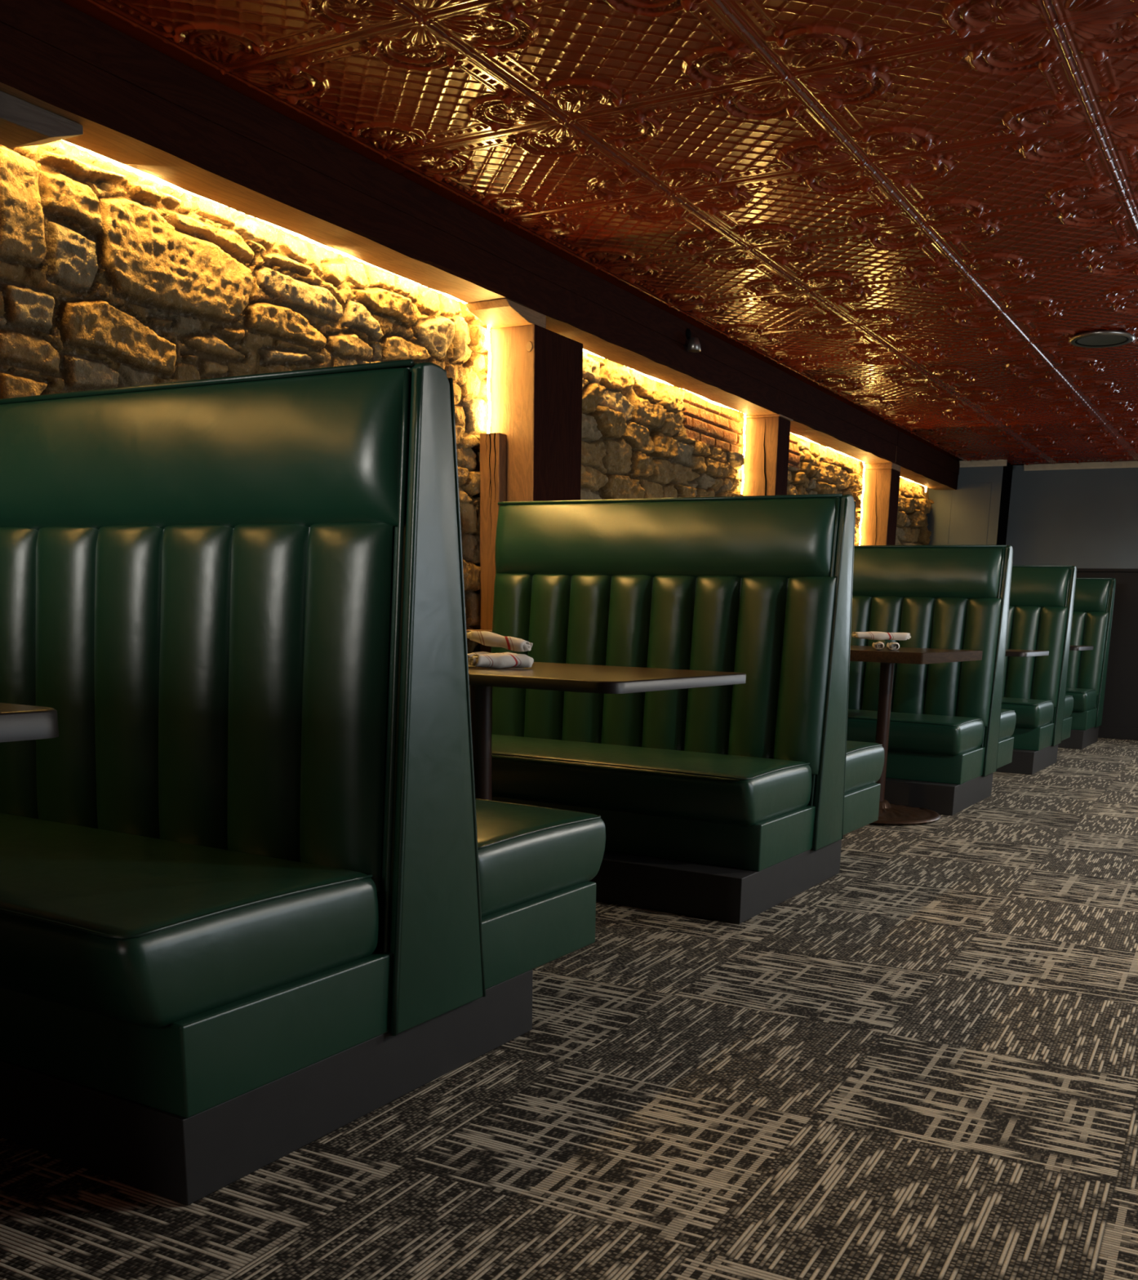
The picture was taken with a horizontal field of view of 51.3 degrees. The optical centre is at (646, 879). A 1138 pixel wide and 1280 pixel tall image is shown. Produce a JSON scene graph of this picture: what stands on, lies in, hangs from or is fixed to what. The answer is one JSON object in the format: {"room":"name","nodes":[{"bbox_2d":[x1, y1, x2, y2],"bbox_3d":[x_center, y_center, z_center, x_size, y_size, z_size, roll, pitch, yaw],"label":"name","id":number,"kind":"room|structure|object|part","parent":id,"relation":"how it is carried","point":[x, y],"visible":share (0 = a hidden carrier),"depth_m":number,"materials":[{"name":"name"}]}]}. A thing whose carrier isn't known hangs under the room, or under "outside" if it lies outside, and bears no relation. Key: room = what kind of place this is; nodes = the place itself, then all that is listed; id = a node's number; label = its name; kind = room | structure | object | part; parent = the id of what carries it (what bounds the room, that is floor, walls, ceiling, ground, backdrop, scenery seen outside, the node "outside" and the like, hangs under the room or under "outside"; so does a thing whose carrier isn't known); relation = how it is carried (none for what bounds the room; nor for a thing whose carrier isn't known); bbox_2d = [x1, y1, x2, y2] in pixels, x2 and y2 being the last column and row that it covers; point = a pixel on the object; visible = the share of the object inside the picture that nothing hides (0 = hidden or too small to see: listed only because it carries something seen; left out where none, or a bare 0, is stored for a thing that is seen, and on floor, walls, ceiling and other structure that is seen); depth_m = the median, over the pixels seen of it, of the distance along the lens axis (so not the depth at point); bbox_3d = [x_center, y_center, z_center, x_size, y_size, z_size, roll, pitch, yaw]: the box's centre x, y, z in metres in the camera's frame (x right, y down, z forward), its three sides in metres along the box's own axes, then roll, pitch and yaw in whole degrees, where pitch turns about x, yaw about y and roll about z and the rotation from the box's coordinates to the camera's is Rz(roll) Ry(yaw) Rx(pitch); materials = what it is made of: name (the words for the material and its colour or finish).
{"room":"restaurant","nodes":[
{"label":"restaurant","id":0,"kind":"room"},
{"bbox_2d":[0,139,933,695],"bbox_3d":[-0.911,-1.415,5.043,0.149,2.527,15.108,8,14,27],"label":"wall","id":1,"kind":"structure","parent":0,"point":[112,276],"depth_m":4.06,"materials":[{"name":"stone"}]},
{"bbox_2d":[0,90,83,147],"bbox_3d":[-1.709,-2.004,3.106,0.180,0.068,0.380,8,14,27],"label":"corbel","id":2,"kind":"object","parent":1,"relation":"attached to","point":[22,122],"visible":1,"depth_m":3.12,"materials":[{"name":"grey wood"}]},
{"bbox_2d":[429,288,466,303],"bbox_3d":[-0.830,-2.401,4.860,0.030,0.010,0.237,8,14,27],"label":"light","id":3,"kind":"object","parent":1,"relation":"attached to","point":[444,294],"depth_m":4.88,"materials":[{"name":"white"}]},
{"bbox_2d":[466,629,492,638],"bbox_3d":[-0.834,-1.067,5.130,0.130,0.035,0.510,8,14,27],"label":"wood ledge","id":4,"kind":"object","parent":1,"relation":"attached to","point":[467,630],"visible":0.13,"depth_m":5.22,"materials":[{"name":"brown wood"}]},
{"bbox_2d":[486,325,491,433],"bbox_3d":[-0.702,-2.181,5.164,0.030,0.438,0.030,8,14,27],"label":"light","id":5,"kind":"object","parent":1,"relation":"attached to","point":[488,327],"depth_m":5.17,"materials":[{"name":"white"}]},
{"bbox_2d":[740,464,743,493],"bbox_3d":[0.598,-2.554,7.536,0.030,0.176,0.036,8,14,27],"label":"light","id":6,"kind":"object","parent":1,"relation":"attached to","point":[742,468],"depth_m":7.55,"materials":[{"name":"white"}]},
{"bbox_2d":[742,413,746,457],"bbox_3d":[0.606,-2.809,7.479,0.030,0.257,0.040,8,14,27],"label":"light","id":7,"kind":"object","parent":1,"relation":"attached to","point":[744,429],"depth_m":7.50,"materials":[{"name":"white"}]},
{"bbox_2d":[858,460,865,545],"bbox_3d":[1.715,-3.034,9.529,0.030,0.640,0.129,8,14,27],"label":"light","id":8,"kind":"object","parent":1,"relation":"attached to","point":[860,460],"depth_m":9.58,"materials":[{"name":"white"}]},
{"bbox_2d":[0,737,1137,1279],"bbox_3d":[1.478,0.149,4.265,5.900,0.050,15.700,8,14,27],"label":"floor","id":9,"kind":"structure","parent":0,"point":[919,1061],"depth_m":2.43,"materials":[{"name":"carpet"}]},
{"bbox_2d":[0,702,58,742],"bbox_3d":[-1.830,0.111,1.968,1.450,0.824,0.950,8,14,27],"label":"table","id":10,"kind":"object","parent":9,"relation":"on","point":[18,722],"visible":1,"depth_m":1.90,"materials":[{"name":"brown wood"}]},
{"bbox_2d":[0,359,605,1205],"bbox_3d":[-1.102,-0.373,2.772,1.552,1.463,1.496,8,14,27],"label":"booth","id":11,"kind":"object","parent":9,"relation":"on","point":[259,895],"visible":1,"depth_m":2.38,"materials":[{"name":"green leather"}]},
{"bbox_2d":[0,813,378,1028],"bbox_3d":[-1.337,0.020,2.462,1.528,0.194,0.598,8,14,27],"label":"seat cushion","id":12,"kind":"object","parent":11,"relation":"on","point":[117,922],"depth_m":2.11,"materials":[{"name":"green leather"}]},
{"bbox_3d":[-1.311,0.176,2.545,1.536,0.165,0.545,8,14,27],"label":"seat","id":13,"kind":"part","parent":11,"relation":"part of","materials":[{"name":"green leather"}]},
{"bbox_3d":[-0.433,-0.348,2.406,0.028,1.314,0.301,8,14,27],"label":"panel","id":14,"kind":"part","parent":11,"relation":"part of","materials":[{"name":"green leather"}]},
{"bbox_3d":[-0.936,0.038,3.220,1.536,0.165,0.545,8,14,27],"label":"seat","id":15,"kind":"part","parent":11,"relation":"part of","materials":[{"name":"green leather"}]},
{"bbox_2d":[475,799,605,916],"bbox_3d":[-0.908,-0.138,3.234,1.528,0.194,0.598,8,14,27],"label":"seat cushion","id":16,"kind":"object","parent":11,"relation":"on","point":[533,860],"depth_m":2.88,"materials":[{"name":"green leather"}]},
{"bbox_2d":[490,324,582,502],"bbox_3d":[-0.519,-1.347,5.513,0.234,2.215,0.405,8,14,27],"label":"timber post","id":17,"kind":"object","parent":9,"relation":"on","point":[536,371],"visible":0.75,"depth_m":5.21,"materials":[{"name":"brown wood"}]},
{"bbox_2d":[480,432,506,653],"bbox_3d":[-0.703,-1.110,5.395,0.105,1.752,0.060,8,14,27],"label":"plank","id":18,"kind":"object","parent":17,"relation":"attached to","point":[492,445],"visible":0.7,"depth_m":5.25,"materials":[{"name":"brown wood"}]},
{"bbox_2d":[465,298,546,328],"bbox_3d":[-0.601,-2.407,5.047,0.212,0.056,0.298,8,14,27],"label":"corbel","id":19,"kind":"object","parent":17,"relation":"on","point":[502,313],"visible":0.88,"depth_m":4.99,"materials":[{"name":"brown wood"}]},
{"bbox_2d":[468,662,746,799],"bbox_3d":[-0.549,-0.287,3.918,1.520,0.832,0.900,8,14,27],"label":"table","id":20,"kind":"object","parent":9,"relation":"on","point":[588,678],"visible":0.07,"depth_m":3.57,"materials":[{"name":"brown wood"}]},
{"bbox_2d":[467,651,515,655],"bbox_3d":[-0.494,-0.693,3.718,0.220,0.048,0.066,-7,15,-35],"label":"rolled napkin","id":21,"kind":"object","parent":20,"relation":"on","point":[479,652],"visible":0.08,"depth_m":3.69,"materials":[{"name":"white fabric"}]},
{"bbox_2d":[467,653,533,668],"bbox_3d":[-0.450,-0.673,3.634,0.210,0.048,0.067,-7,15,-35],"label":"rolled napkin","id":22,"kind":"object","parent":20,"relation":"on","point":[495,660],"visible":0.98,"depth_m":3.60,"materials":[{"name":"white fabric"}]},
{"bbox_2d":[466,630,533,651],"bbox_3d":[-0.462,-0.744,3.686,0.211,0.062,0.065,3,13,7],"label":"rolled napkin","id":23,"kind":"object","parent":22,"relation":"on","point":[484,637],"visible":1,"depth_m":3.66,"materials":[{"name":"white fabric"}]},
{"bbox_2d":[490,493,884,924],"bbox_3d":[0.041,-0.796,4.833,1.552,1.463,1.548,8,14,27],"label":"booth","id":24,"kind":"object","parent":9,"relation":"on","point":[729,803],"visible":0.93,"depth_m":4.49,"materials":[{"name":"green leather"}]},
{"bbox_2d":[491,733,811,826],"bbox_3d":[-0.181,-0.407,4.544,1.528,0.194,0.598,8,14,27],"label":"seat cushion","id":25,"kind":"object","parent":24,"relation":"on","point":[653,780],"depth_m":4.25,"materials":[{"name":"green leather"}]},
{"bbox_3d":[-0.155,-0.251,4.627,1.536,0.165,0.545,8,14,27],"label":"seat","id":26,"kind":"part","parent":24,"relation":"part of","materials":[{"name":"green leather"}]},
{"bbox_3d":[0.723,-0.775,4.488,0.028,1.314,0.301,8,14,27],"label":"panel","id":27,"kind":"part","parent":24,"relation":"part of","materials":[{"name":"green leather"}]},
{"bbox_3d":[0.220,-0.389,5.303,1.536,0.165,0.545,8,14,27],"label":"seat","id":28,"kind":"part","parent":24,"relation":"part of","materials":[{"name":"green leather"}]},
{"bbox_2d":[844,740,884,792],"bbox_3d":[0.248,-0.565,5.317,1.528,0.194,0.598,8,14,27],"label":"seat cushion","id":29,"kind":"object","parent":24,"relation":"on","point":[864,761],"depth_m":4.98,"materials":[{"name":"green leather"}]},
{"bbox_2d":[742,416,790,496],"bbox_3d":[0.743,-1.834,7.780,0.234,2.258,0.200,8,14,27],"label":"timber post","id":30,"kind":"object","parent":9,"relation":"on","point":[766,460],"visible":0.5,"depth_m":7.51,"materials":[{"name":"brown wood"}]},
{"bbox_2d":[742,413,793,421],"bbox_3d":[0.775,-2.942,7.537,0.255,0.011,0.228,8,14,27],"label":"pad","id":31,"kind":"object","parent":30,"relation":"on","point":[774,415],"visible":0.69,"depth_m":7.45,"materials":[{"name":"brown wood"}]},
{"bbox_2d":[860,468,900,545],"bbox_3d":[1.887,-2.241,9.845,0.234,2.225,0.240,8,14,27],"label":"timber post","id":32,"kind":"object","parent":9,"relation":"on","point":[882,486],"visible":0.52,"depth_m":9.57,"materials":[{"name":"brown wood"}]},
{"bbox_2d":[864,462,900,471],"bbox_3d":[1.916,-3.347,9.594,0.238,0.044,0.235,8,14,27],"label":"pad","id":33,"kind":"object","parent":32,"relation":"on","point":[872,465],"visible":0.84,"depth_m":9.50,"materials":[{"name":"brown wood"}]},
{"bbox_2d":[849,645,982,825],"bbox_3d":[0.879,-0.825,6.431,1.540,0.877,1.200,8,14,27],"label":"table","id":34,"kind":"object","parent":9,"relation":"on","point":[889,814],"visible":0.48,"depth_m":6.14,"materials":[{"name":"brown wood"}]},
{"bbox_2d":[871,641,884,649],"bbox_3d":[1.134,-1.142,5.771,0.060,0.040,0.220,4,13,9],"label":"rolled napkin","id":35,"kind":"object","parent":34,"relation":"on","point":[875,645],"visible":1,"depth_m":5.69,"materials":[{"name":"white fabric"}]},
{"bbox_2d":[852,631,911,640],"bbox_3d":[1.141,-1.181,5.727,0.280,0.040,0.062,2,13,2],"label":"rolled napkin","id":36,"kind":"object","parent":35,"relation":"on","point":[867,635],"visible":1,"depth_m":5.71,"materials":[{"name":"white fabric"}]},
{"bbox_2d":[886,642,899,650],"bbox_3d":[1.205,-1.138,5.767,0.063,0.038,0.220,4,13,9],"label":"rolled napkin","id":37,"kind":"object","parent":34,"relation":"on","point":[891,646],"visible":1,"depth_m":5.70,"materials":[{"name":"white fabric"}]},
{"bbox_2d":[846,545,1016,815],"bbox_3d":[1.379,-1.290,7.242,1.552,1.463,1.518,8,14,27],"label":"booth","id":38,"kind":"object","parent":9,"relation":"on","point":[949,730],"visible":0.53,"depth_m":6.85,"materials":[{"name":"green leather"}]},
{"bbox_2d":[846,709,983,755],"bbox_3d":[1.150,-0.898,6.941,1.528,0.194,0.598,8,14,27],"label":"seat cushion","id":39,"kind":"object","parent":38,"relation":"on","point":[912,732],"depth_m":6.53,"materials":[{"name":"green leather"}]},
{"bbox_3d":[1.176,-0.742,7.024,1.536,0.165,0.545,8,14,27],"label":"seat","id":40,"kind":"part","parent":38,"relation":"part of","materials":[{"name":"green leather"}]},
{"bbox_3d":[2.054,-1.267,6.885,0.028,1.314,0.301,8,14,27],"label":"panel","id":41,"kind":"part","parent":38,"relation":"part of","materials":[{"name":"green leather"}]},
{"bbox_3d":[1.551,-0.881,7.700,1.536,0.165,0.545,8,14,27],"label":"seat","id":42,"kind":"part","parent":38,"relation":"part of","materials":[{"name":"green leather"}]},
{"bbox_2d":[999,709,1016,740],"bbox_3d":[1.579,-1.057,7.714,1.528,0.194,0.598,8,14,27],"label":"seat cushion","id":43,"kind":"object","parent":38,"relation":"on","point":[1007,717],"depth_m":7.39,"materials":[{"name":"green leather"}]},
{"bbox_2d":[1004,648,1048,657],"bbox_3d":[1.987,-1.223,8.430,1.500,0.854,0.850,8,14,27],"label":"table","id":44,"kind":"object","parent":9,"relation":"on","point":[1009,652],"visible":0.06,"depth_m":7.80,"materials":[{"name":"brown wood"}]},
{"bbox_2d":[996,564,1076,774],"bbox_3d":[2.437,-1.681,9.148,1.552,1.463,1.548,8,14,27],"label":"booth","id":45,"kind":"object","parent":9,"relation":"on","point":[1042,597],"visible":0.32,"depth_m":8.73,"materials":[{"name":"green leather"}]},
{"bbox_2d":[1001,697,1053,728],"bbox_3d":[2.215,-1.292,8.860,1.528,0.194,0.598,8,14,27],"label":"seat cushion","id":46,"kind":"object","parent":45,"relation":"on","point":[1032,713],"depth_m":8.35,"materials":[{"name":"green leather"}]},
{"bbox_3d":[2.241,-1.136,8.943,1.536,0.165,0.545,8,14,27],"label":"seat","id":47,"kind":"part","parent":45,"relation":"part of","materials":[{"name":"green leather"}]},
{"bbox_3d":[3.119,-1.660,8.804,0.028,1.314,0.301,8,14,27],"label":"panel","id":48,"kind":"part","parent":45,"relation":"part of","materials":[{"name":"green leather"}]},
{"bbox_3d":[2.616,-1.274,9.619,1.536,0.165,0.545,8,14,27],"label":"seat","id":49,"kind":"part","parent":45,"relation":"part of","materials":[{"name":"green leather"}]},
{"bbox_2d":[1063,694,1073,718],"bbox_3d":[2.644,-1.450,9.633,1.528,0.194,0.598,8,14,27],"label":"seat cushion","id":50,"kind":"object","parent":45,"relation":"on","point":[1068,700],"depth_m":9.33,"materials":[{"name":"green leather"}]},
{"bbox_2d":[1069,644,1093,650],"bbox_3d":[2.981,-1.600,10.218,1.500,0.874,0.800,8,14,27],"label":"table","id":51,"kind":"object","parent":9,"relation":"on","point":[1073,647],"visible":0.05,"depth_m":9.61,"materials":[{"name":"brown wood"}]},
{"bbox_2d":[1057,577,1115,749],"bbox_3d":[3.327,-2.009,10.751,1.552,1.463,0.913,8,14,27],"label":"booth","id":52,"kind":"object","parent":9,"relation":"on","point":[1094,597],"visible":0.26,"depth_m":10.54,"materials":[{"name":"green leather"}]},
{"bbox_2d":[1065,687,1096,712],"bbox_3d":[3.233,-1.668,10.693,1.528,0.194,0.598,8,14,27],"label":"seat cushion","id":53,"kind":"object","parent":52,"relation":"on","point":[1084,698],"depth_m":10.17,"materials":[{"name":"green leather"}]},
{"bbox_3d":[3.259,-1.512,10.776,1.536,0.165,0.545,8,14,27],"label":"seat","id":54,"kind":"part","parent":52,"relation":"part of","materials":[{"name":"green leather"}]},
{"bbox_3d":[4.137,-2.036,10.637,0.028,1.314,0.301,8,14,27],"label":"panel","id":55,"kind":"part","parent":52,"relation":"part of","materials":[{"name":"green leather"}]},
{"bbox_2d":[59,0,1137,465],"bbox_3d":[1.553,-2.378,3.705,5.900,0.124,15.700,8,14,27],"label":"ceiling","id":56,"kind":"structure","parent":0,"point":[913,210],"depth_m":3.97,"materials":[{"name":"red metal"}]},
{"bbox_2d":[0,0,897,463],"bbox_3d":[-1.205,-2.328,3.893,0.216,0.256,13.070,8,14,27],"label":"ceiling beam","id":57,"kind":"structure","parent":56,"relation":"attached to","point":[137,106],"depth_m":4.03,"materials":[{"name":"brown wood"}]},
{"bbox_2d":[63,140,217,203],"bbox_3d":[-1.534,-2.140,3.591,0.030,0.014,0.550,8,14,27],"label":"light","id":58,"kind":"object","parent":57,"relation":"attached to","point":[140,173],"depth_m":3.57,"materials":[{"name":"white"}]},
{"bbox_2d":[256,217,388,271],"bbox_3d":[-1.165,-2.278,4.256,0.030,0.012,0.663,8,14,27],"label":"light","id":59,"kind":"object","parent":57,"relation":"attached to","point":[301,237],"depth_m":4.23,"materials":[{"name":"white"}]},
{"bbox_2d":[582,348,599,356],"bbox_3d":[-0.286,-2.601,5.840,0.030,0.011,0.156,8,14,27],"label":"light","id":60,"kind":"object","parent":57,"relation":"attached to","point":[584,350],"depth_m":5.84,"materials":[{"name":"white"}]},
{"bbox_2d":[631,368,673,386],"bbox_3d":[0.023,-2.714,6.396,0.030,0.014,0.467,8,14,27],"label":"light","id":61,"kind":"object","parent":57,"relation":"attached to","point":[652,378],"depth_m":6.44,"materials":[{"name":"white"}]},
{"bbox_2d":[685,328,701,352],"bbox_3d":[0.250,-2.838,6.205,0.076,0.113,0.072,8,14,27],"label":"spotlight","id":62,"kind":"object","parent":57,"relation":"attached to","point":[694,345],"visible":1,"depth_m":6.19,"materials":[{"name":"metal"}]},
{"bbox_2d":[692,392,736,410],"bbox_3d":[0.397,-2.853,7.069,0.030,0.014,0.604,8,14,27],"label":"light","id":63,"kind":"object","parent":57,"relation":"attached to","point":[701,397],"depth_m":7.07,"materials":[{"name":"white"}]},
{"bbox_2d":[792,433,816,443],"bbox_3d":[1.105,-3.115,8.344,0.030,0.014,0.445,8,14,27],"label":"light","id":64,"kind":"object","parent":57,"relation":"attached to","point":[803,437],"depth_m":8.37,"materials":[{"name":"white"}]},
{"bbox_2d":[826,446,857,459],"bbox_3d":[1.481,-3.256,9.022,0.030,0.009,0.688,8,14,27],"label":"light","id":65,"kind":"object","parent":57,"relation":"attached to","point":[826,446],"depth_m":9.03,"materials":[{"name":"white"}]},
{"bbox_2d":[894,431,959,489],"bbox_3d":[2.390,-3.656,10.368,0.215,0.256,1.970,8,14,27],"label":"ceiling beam","id":66,"kind":"structure","parent":56,"relation":"attached to","point":[919,463],"depth_m":10.29,"materials":[{"name":"brown wood"}]},
{"bbox_2d":[900,476,926,492],"bbox_3d":[2.260,-3.535,10.428,0.030,0.071,1.516,8,14,27],"label":"light","id":67,"kind":"object","parent":66,"relation":"hanging from","point":[900,477],"visible":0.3,"depth_m":10.68,"materials":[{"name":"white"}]},
{"bbox_2d":[1068,329,1136,347],"bbox_3d":[2.410,-2.860,6.244,0.336,0.027,0.336,8,14,27],"label":"recessed light","id":68,"kind":"object","parent":56,"relation":"in","point":[1107,338],"visible":1,"depth_m":6.22,"materials":[{"name":"metal"}]},
{"bbox_2d":[925,462,1013,545],"bbox_3d":[2.979,-2.766,11.665,0.963,2.527,0.500,8,14,27],"label":"wall pier","id":69,"kind":"object","parent":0,"point":[970,505],"visible":0.14,"depth_m":11.18,"materials":[{"name":"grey paint"}]},
{"bbox_2d":[946,489,952,545],"bbox_3d":[2.894,-3.257,11.319,0.006,1.030,0.005,8,14,27],"label":"trim panel","id":70,"kind":"object","parent":69,"relation":"attached to","point":[952,490],"visible":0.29,"depth_m":11.28,"materials":[{"name":"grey paint"}]},
{"bbox_2d":[957,482,991,484],"bbox_3d":[3.069,-3.734,11.124,0.371,0.006,0.005,8,14,27],"label":"trim panel","id":71,"kind":"object","parent":69,"relation":"attached to","point":[972,482],"visible":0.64,"depth_m":11.10,"materials":[{"name":"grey paint"}]},
{"bbox_2d":[959,459,1007,467],"bbox_3d":[3.145,-3.887,11.029,0.433,0.055,0.040,8,14,27],"label":"crown molding","id":72,"kind":"object","parent":69,"relation":"attached to","point":[963,464],"visible":1,"depth_m":11.02,"materials":[{"name":"grey wood"}]},
{"bbox_2d":[986,482,991,543],"bbox_3d":[3.214,-3.211,11.151,0.006,1.030,0.005,8,14,27],"label":"trim panel","id":73,"kind":"object","parent":69,"relation":"attached to","point":[991,482],"visible":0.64,"depth_m":11.10,"materials":[{"name":"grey paint"}]},
{"bbox_2d":[1005,465,1137,728],"bbox_3d":[5.620,-2.429,10.498,5.037,2.527,0.104,8,14,27],"label":"wall","id":74,"kind":"structure","parent":0,"point":[1081,518],"depth_m":11.12,"materials":[{"name":"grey paint"}]},
{"bbox_2d":[1023,460,1137,471],"bbox_3d":[5.672,-3.616,10.147,4.727,0.055,0.040,8,14,27],"label":"crown molding","id":75,"kind":"structure","parent":74,"relation":"attached to","point":[1133,464],"depth_m":10.99,"materials":[{"name":"grey wood"}]},
{"bbox_2d":[1075,568,1137,572],"bbox_3d":[4.328,-2.894,11.051,1.935,0.030,0.022,8,14,27],"label":"trim","id":76,"kind":"structure","parent":74,"relation":"attached to","point":[1099,570],"depth_m":11.05,"materials":[{"name":"black wood"}]},
{"bbox_2d":[1097,725,1137,740],"bbox_3d":[5.557,-1.239,10.710,4.837,0.110,0.020,8,14,27],"label":"baseboard","id":77,"kind":"structure","parent":74,"relation":"attached to","point":[1110,732],"depth_m":11.25,"materials":[{"name":"black wood"}]}
]}

